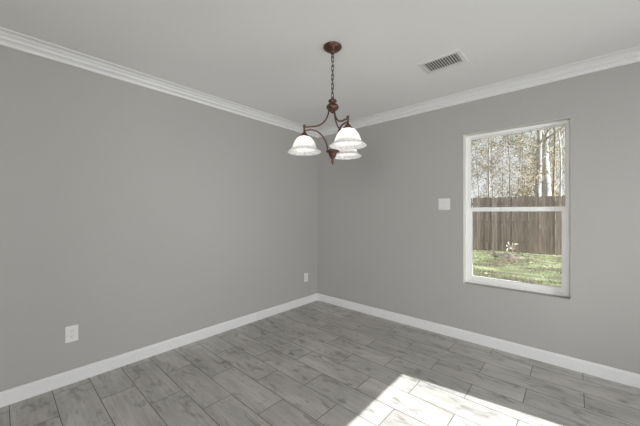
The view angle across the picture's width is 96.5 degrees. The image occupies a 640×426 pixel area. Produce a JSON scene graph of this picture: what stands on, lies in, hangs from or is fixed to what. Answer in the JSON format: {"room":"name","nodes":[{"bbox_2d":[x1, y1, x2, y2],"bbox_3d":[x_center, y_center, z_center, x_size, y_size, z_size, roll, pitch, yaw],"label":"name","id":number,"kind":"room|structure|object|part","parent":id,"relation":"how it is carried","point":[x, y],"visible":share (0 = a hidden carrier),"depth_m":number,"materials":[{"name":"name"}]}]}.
{"room":"empty dining room","nodes":[
{"label":"empty dining room","id":0,"kind":"room"},
{"bbox_2d":[0,45,316,391],"bbox_3d":[-2.090,0.043,1.966,0.150,2.440,6.300,0,0,42],"label":"wall","id":1,"kind":"structure","parent":0,"point":[134,216],"depth_m":2.38,"materials":[{"name":"grey paint"}]},
{"bbox_2d":[65,324,77,342],"bbox_3d":[-1.843,0.897,2.124,0.008,0.119,0.074,0,0,42],"label":"wall outlet","id":2,"kind":"object","parent":1,"relation":"attached to","point":[71,332],"visible":1,"depth_m":2.12,"materials":[{"name":"white plastic"}]},
{"bbox_2d":[0,293,316,407],"bbox_3d":[-2.029,1.214,1.911,0.013,0.098,6.000,0,0,42],"label":"baseboard","id":3,"kind":"structure","parent":1,"relation":"attached to","point":[13,395],"depth_m":2.39,"materials":[{"name":"white paint"}]},
{"bbox_2d":[0,27,317,137],"bbox_3d":[-2.003,-1.135,1.889,0.082,0.083,6.000,0,0,42],"label":"trim","id":4,"kind":"structure","parent":1,"relation":"attached to","point":[8,38],"depth_m":2.36,"materials":[{"name":"white paint"}]},
{"bbox_2d":[304,273,307,281],"bbox_3d":[-0.192,0.897,3.979,0.008,0.119,0.074,0,0,42],"label":"wall outlet","id":5,"kind":"object","parent":1,"relation":"attached to","point":[305,274],"visible":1,"depth_m":3.97,"materials":[{"name":"white plastic"}]},
{"bbox_2d":[0,0,639,129],"bbox_3d":[-0.391,-1.217,0.453,4.700,0.080,6.300,0,0,42],"label":"ceiling","id":6,"kind":"structure","parent":0,"point":[266,56],"depth_m":1.95,"materials":[{"name":"paint"}]},
{"bbox_2d":[288,41,366,164],"bbox_3d":[0.124,-0.757,2.036,0.580,0.840,0.555,0,0,42],"label":"chandelier","id":7,"kind":"object","parent":6,"relation":"hanging from","point":[347,140],"visible":1,"depth_m":1.98,"materials":[{"name":"brown metal"}]},
{"bbox_3d":[-0.111,-0.486,2.029,0.239,0.112,0.233,0,0,42],"label":"lamp shade","id":8,"kind":"part","parent":7,"relation":"part of","materials":[{"name":"white glass"}]},
{"bbox_3d":[-0.026,-0.516,2.025,0.171,0.159,0.011,0,0,3],"label":"arm","id":9,"kind":"part","parent":7,"relation":"part of","materials":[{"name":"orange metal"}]},
{"bbox_3d":[-0.016,-0.670,2.024,0.172,0.131,0.011,0,0,3],"label":"arm","id":10,"kind":"part","parent":7,"relation":"part of","materials":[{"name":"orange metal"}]},
{"bbox_3d":[0.136,-0.670,1.926,0.011,0.131,0.172,0,0,-27],"label":"arm","id":11,"kind":"part","parent":7,"relation":"part of","materials":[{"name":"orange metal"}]},
{"bbox_3d":[0.197,-0.486,2.187,0.239,0.112,0.233,0,0,42],"label":"lamp shade","id":12,"kind":"part","parent":7,"relation":"part of","materials":[{"name":"white glass"}]},
{"bbox_3d":[0.179,-0.486,1.841,0.239,0.112,0.233,0,0,42],"label":"lamp shade","id":13,"kind":"part","parent":7,"relation":"part of","materials":[{"name":"white glass"}]},
{"bbox_2d":[417,49,467,73],"bbox_3d":[0.957,-1.172,2.232,0.316,0.010,0.214,0,0,42],"label":"ceiling vent","id":14,"kind":"object","parent":6,"relation":"in","point":[456,57],"visible":1,"depth_m":2.22,"materials":[{"name":"white metal"}]},
{"bbox_2d":[0,300,639,425],"bbox_3d":[-0.391,1.313,0.453,4.700,0.100,6.300,0,0,42],"label":"floor","id":15,"kind":"structure","parent":0,"point":[316,363],"depth_m":2.06,"materials":[{"name":"grey tile"}]},
{"bbox_2d":[317,62,639,373],"bbox_3d":[1.710,0.043,2.700,4.550,2.440,0.150,0,0,42],"label":"wall","id":16,"kind":"structure","parent":0,"point":[384,242],"depth_m":2.74,"materials":[{"name":"grey paint"}]},
{"bbox_2d":[438,198,449,209],"bbox_3d":[1.289,-0.092,2.967,0.117,0.119,0.011,0,0,42],"label":"light switch","id":17,"kind":"object","parent":16,"relation":"attached to","point":[444,203],"visible":1,"depth_m":2.96,"materials":[{"name":"white plastic"}]},
{"bbox_2d":[317,46,639,137],"bbox_3d":[1.577,-1.135,2.664,4.400,0.083,0.082,0,0,42],"label":"trim","id":18,"kind":"structure","parent":16,"relation":"attached to","point":[631,55],"depth_m":2.56,"materials":[{"name":"white paint"}]},
{"bbox_2d":[317,293,639,387],"bbox_3d":[1.599,1.214,2.689,4.400,0.098,0.013,0,0,42],"label":"baseboard","id":19,"kind":"structure","parent":16,"relation":"attached to","point":[632,379],"depth_m":2.61,"materials":[{"name":"white paint"}]},
{"bbox_2d":[463,117,570,282],"bbox_3d":[1.780,-0.039,2.638,0.807,1.480,0.148,0,0,42],"label":"trim","id":20,"kind":"structure","parent":16,"relation":"attached to","point":[567,118],"depth_m":2.85,"materials":[{"name":"paint"}]},
{"bbox_2d":[466,120,570,296],"bbox_3d":[1.804,-0.039,2.664,0.807,1.480,0.064,0,0,42],"label":"window","id":21,"kind":"structure","parent":16,"relation":"in","point":[565,291],"depth_m":2.56,"materials":[{"name":"white plastic"}]},
{"bbox_3d":[1.796,0.309,2.656,0.751,0.728,0.026,0,0,42],"label":"sash","id":22,"kind":"part","parent":21,"relation":"part of","materials":[{"name":"white plastic"}]},
{"bbox_3d":[1.813,-0.382,2.674,0.751,0.738,0.024,0,0,42],"label":"sash","id":23,"kind":"part","parent":21,"relation":"part of","materials":[{"name":"white plastic"}]},
{"label":"outside","id":24,"kind":"structure","parent":0,"visible":0},
{"bbox_2d":[473,223,561,287],"bbox_3d":[11.926,1.343,17.604,44.000,0.183,54.000,0,0,42],"label":"ground","id":25,"kind":"structure","parent":24,"point":[513,269],"depth_m":6.95,"materials":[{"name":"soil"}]},
{"bbox_2d":[471,139,512,186],"bbox_3d":[8.141,-3.297,15.737,5.026,9.264,5.730,0,0,42],"label":"tree","id":26,"kind":"object","parent":25,"relation":"on","point":[480,139],"visible":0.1,"depth_m":13.76,"materials":[{"name":"beige plant"}]},
{"bbox_2d":[471,140,519,224],"bbox_3d":[7.142,-2.991,14.313,4.845,8.648,6.983,0,0,-23],"label":"tree","id":27,"kind":"object","parent":25,"relation":"on","point":[475,148],"visible":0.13,"depth_m":14.50,"materials":[{"name":"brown plant"}]},
{"bbox_2d":[472,137,523,197],"bbox_3d":[12.141,-3.971,20.484,4.997,10.591,5.416,0,0,42],"label":"tree","id":28,"kind":"object","parent":25,"relation":"on","point":[492,137],"visible":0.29,"depth_m":20.49,"materials":[{"name":"beige plant"}]},
{"bbox_2d":[471,131,535,220],"bbox_3d":[9.252,-2.997,15.258,5.439,8.641,5.818,0,0,-10],"label":"tree","id":29,"kind":"object","parent":25,"relation":"on","point":[500,156],"visible":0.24,"depth_m":15.31,"materials":[{"name":"beige plant"}]},
{"bbox_2d":[471,131,536,200],"bbox_3d":[12.286,-3.830,19.034,5.944,10.359,5.336,0,0,-4],"label":"tree","id":30,"kind":"object","parent":25,"relation":"on","point":[536,131],"visible":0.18,"depth_m":18.99,"materials":[{"name":"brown plant"}]},
{"bbox_2d":[491,253,525,258],"bbox_3d":[5.514,1.260,8.498,0.805,0.157,0.917,0,0,-14],"label":"soil mound","id":31,"kind":"object","parent":25,"relation":"on","point":[500,255],"visible":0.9,"depth_m":8.28,"materials":[{"name":"brown soil"}]},
{"bbox_2d":[473,136,549,196],"bbox_3d":[7.654,-2.644,12.983,4.201,7.927,4.334,0,0,42],"label":"tree","id":32,"kind":"object","parent":25,"relation":"on","point":[488,146],"visible":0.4,"depth_m":12.92,"materials":[{"name":"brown plant"}]},
{"bbox_2d":[506,242,518,253],"bbox_3d":[5.768,1.091,8.585,0.381,0.467,0.051,0,0,0],"label":"sapling","id":33,"kind":"object","parent":25,"relation":"on","point":[511,248],"visible":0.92,"depth_m":8.60,"materials":[{"name":"beige plant"}]},
{"bbox_2d":[471,130,562,201],"bbox_3d":[14.599,-3.766,21.104,5.414,10.208,6.277,0,0,-19],"label":"tree","id":34,"kind":"object","parent":25,"relation":"on","point":[562,130],"visible":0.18,"depth_m":20.83,"materials":[{"name":"beige plant"}]},
{"bbox_2d":[471,195,564,254],"bbox_3d":[7.101,0.372,8.908,14.445,1.823,0.158,0,0,32],"label":"wooden fence","id":35,"kind":"object","parent":25,"relation":"on","point":[491,230],"visible":0.26,"depth_m":9.23,"materials":[{"name":"brown wood"}]},
{"bbox_3d":[8.158,0.362,8.184,2.494,1.801,0.030,0,0,32],"label":"board panel","id":36,"kind":"part","parent":35,"relation":"part of","materials":[{"name":"brown wood"}]},
{"bbox_2d":[474,250,561,280],"bbox_3d":[4.658,1.308,7.144,7.714,0.149,6.685,0,0,42],"label":"fallen leaves","id":37,"kind":"object","parent":25,"relation":"on","point":[498,250],"visible":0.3,"depth_m":8.07,"materials":[{"name":"brown plant"}]},
{"bbox_2d":[473,132,563,218],"bbox_3d":[9.393,-2.796,14.537,5.682,8.218,5.786,0,0,42],"label":"tree","id":38,"kind":"object","parent":25,"relation":"on","point":[531,181],"visible":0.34,"depth_m":14.09,"materials":[{"name":"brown plant"}]},
{"bbox_2d":[483,128,564,223],"bbox_3d":[12.319,-3.098,16.764,5.524,8.809,4.503,0,0,-15],"label":"tree","id":39,"kind":"object","parent":25,"relation":"on","point":[535,140],"visible":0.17,"depth_m":16.79,"materials":[{"name":"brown plant"}]},
{"bbox_2d":[490,131,564,206],"bbox_3d":[10.963,-2.732,15.271,3.590,8.146,4.931,0,0,42],"label":"tree","id":40,"kind":"object","parent":25,"relation":"on","point":[510,139],"visible":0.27,"depth_m":15.30,"materials":[{"name":"beige plant"}]},
{"bbox_2d":[490,132,564,194],"bbox_3d":[14.472,-3.440,19.648,6.525,9.564,5.372,0,0,42],"label":"tree","id":41,"kind":"object","parent":25,"relation":"on","point":[525,132],"visible":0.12,"depth_m":19.99,"materials":[{"name":"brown plant"}]},
{"bbox_2d":[503,127,564,191],"bbox_3d":[13.111,-4.360,15.134,6.882,11.365,6.954,0,0,42],"label":"tree","id":42,"kind":"object","parent":25,"relation":"on","point":[514,162],"visible":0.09,"depth_m":16.28,"materials":[{"name":"beige plant"}]},
{"bbox_2d":[509,128,564,195],"bbox_3d":[10.187,-3.657,12.188,3.473,10.022,5.917,0,0,22],"label":"slender tree","id":43,"kind":"object","parent":25,"relation":"on","point":[555,137],"visible":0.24,"depth_m":12.38,"materials":[{"name":"beige plant"}]},
{"bbox_2d":[512,131,564,224],"bbox_3d":[16.107,-3.463,19.777,4.742,9.627,6.029,0,0,42],"label":"tree","id":44,"kind":"object","parent":25,"relation":"on","point":[533,131],"visible":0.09,"depth_m":19.43,"materials":[{"name":"beige plant"}]},
{"bbox_2d":[515,127,564,195],"bbox_3d":[9.950,-3.420,12.026,3.542,9.558,4.960,0,0,-4],"label":"slender tree","id":45,"kind":"object","parent":25,"relation":"on","point":[558,132],"visible":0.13,"depth_m":12.04,"materials":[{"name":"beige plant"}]},
{"bbox_2d":[520,128,564,195],"bbox_3d":[13.970,-2.936,15.491,5.193,8.553,5.221,0,0,-9],"label":"tree","id":46,"kind":"object","parent":25,"relation":"on","point":[563,128],"visible":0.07,"depth_m":16.16,"materials":[{"name":"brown plant"}]},
{"bbox_2d":[535,128,564,196],"bbox_3d":[10.097,-4.755,12.130,6.768,12.161,7.035,0,0,42],"label":"tree","id":47,"kind":"object","parent":25,"relation":"on","point":[539,132],"visible":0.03,"depth_m":12.58,"materials":[{"name":"beige plant"}]},
{"bbox_2d":[542,126,564,196],"bbox_3d":[9.764,-5.512,13.633,6.803,13.702,9.027,0,0,42],"label":"tree","id":48,"kind":"object","parent":25,"relation":"on","point":[546,190],"visible":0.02,"depth_m":13.11,"materials":[{"name":"beige plant"}]}
]}

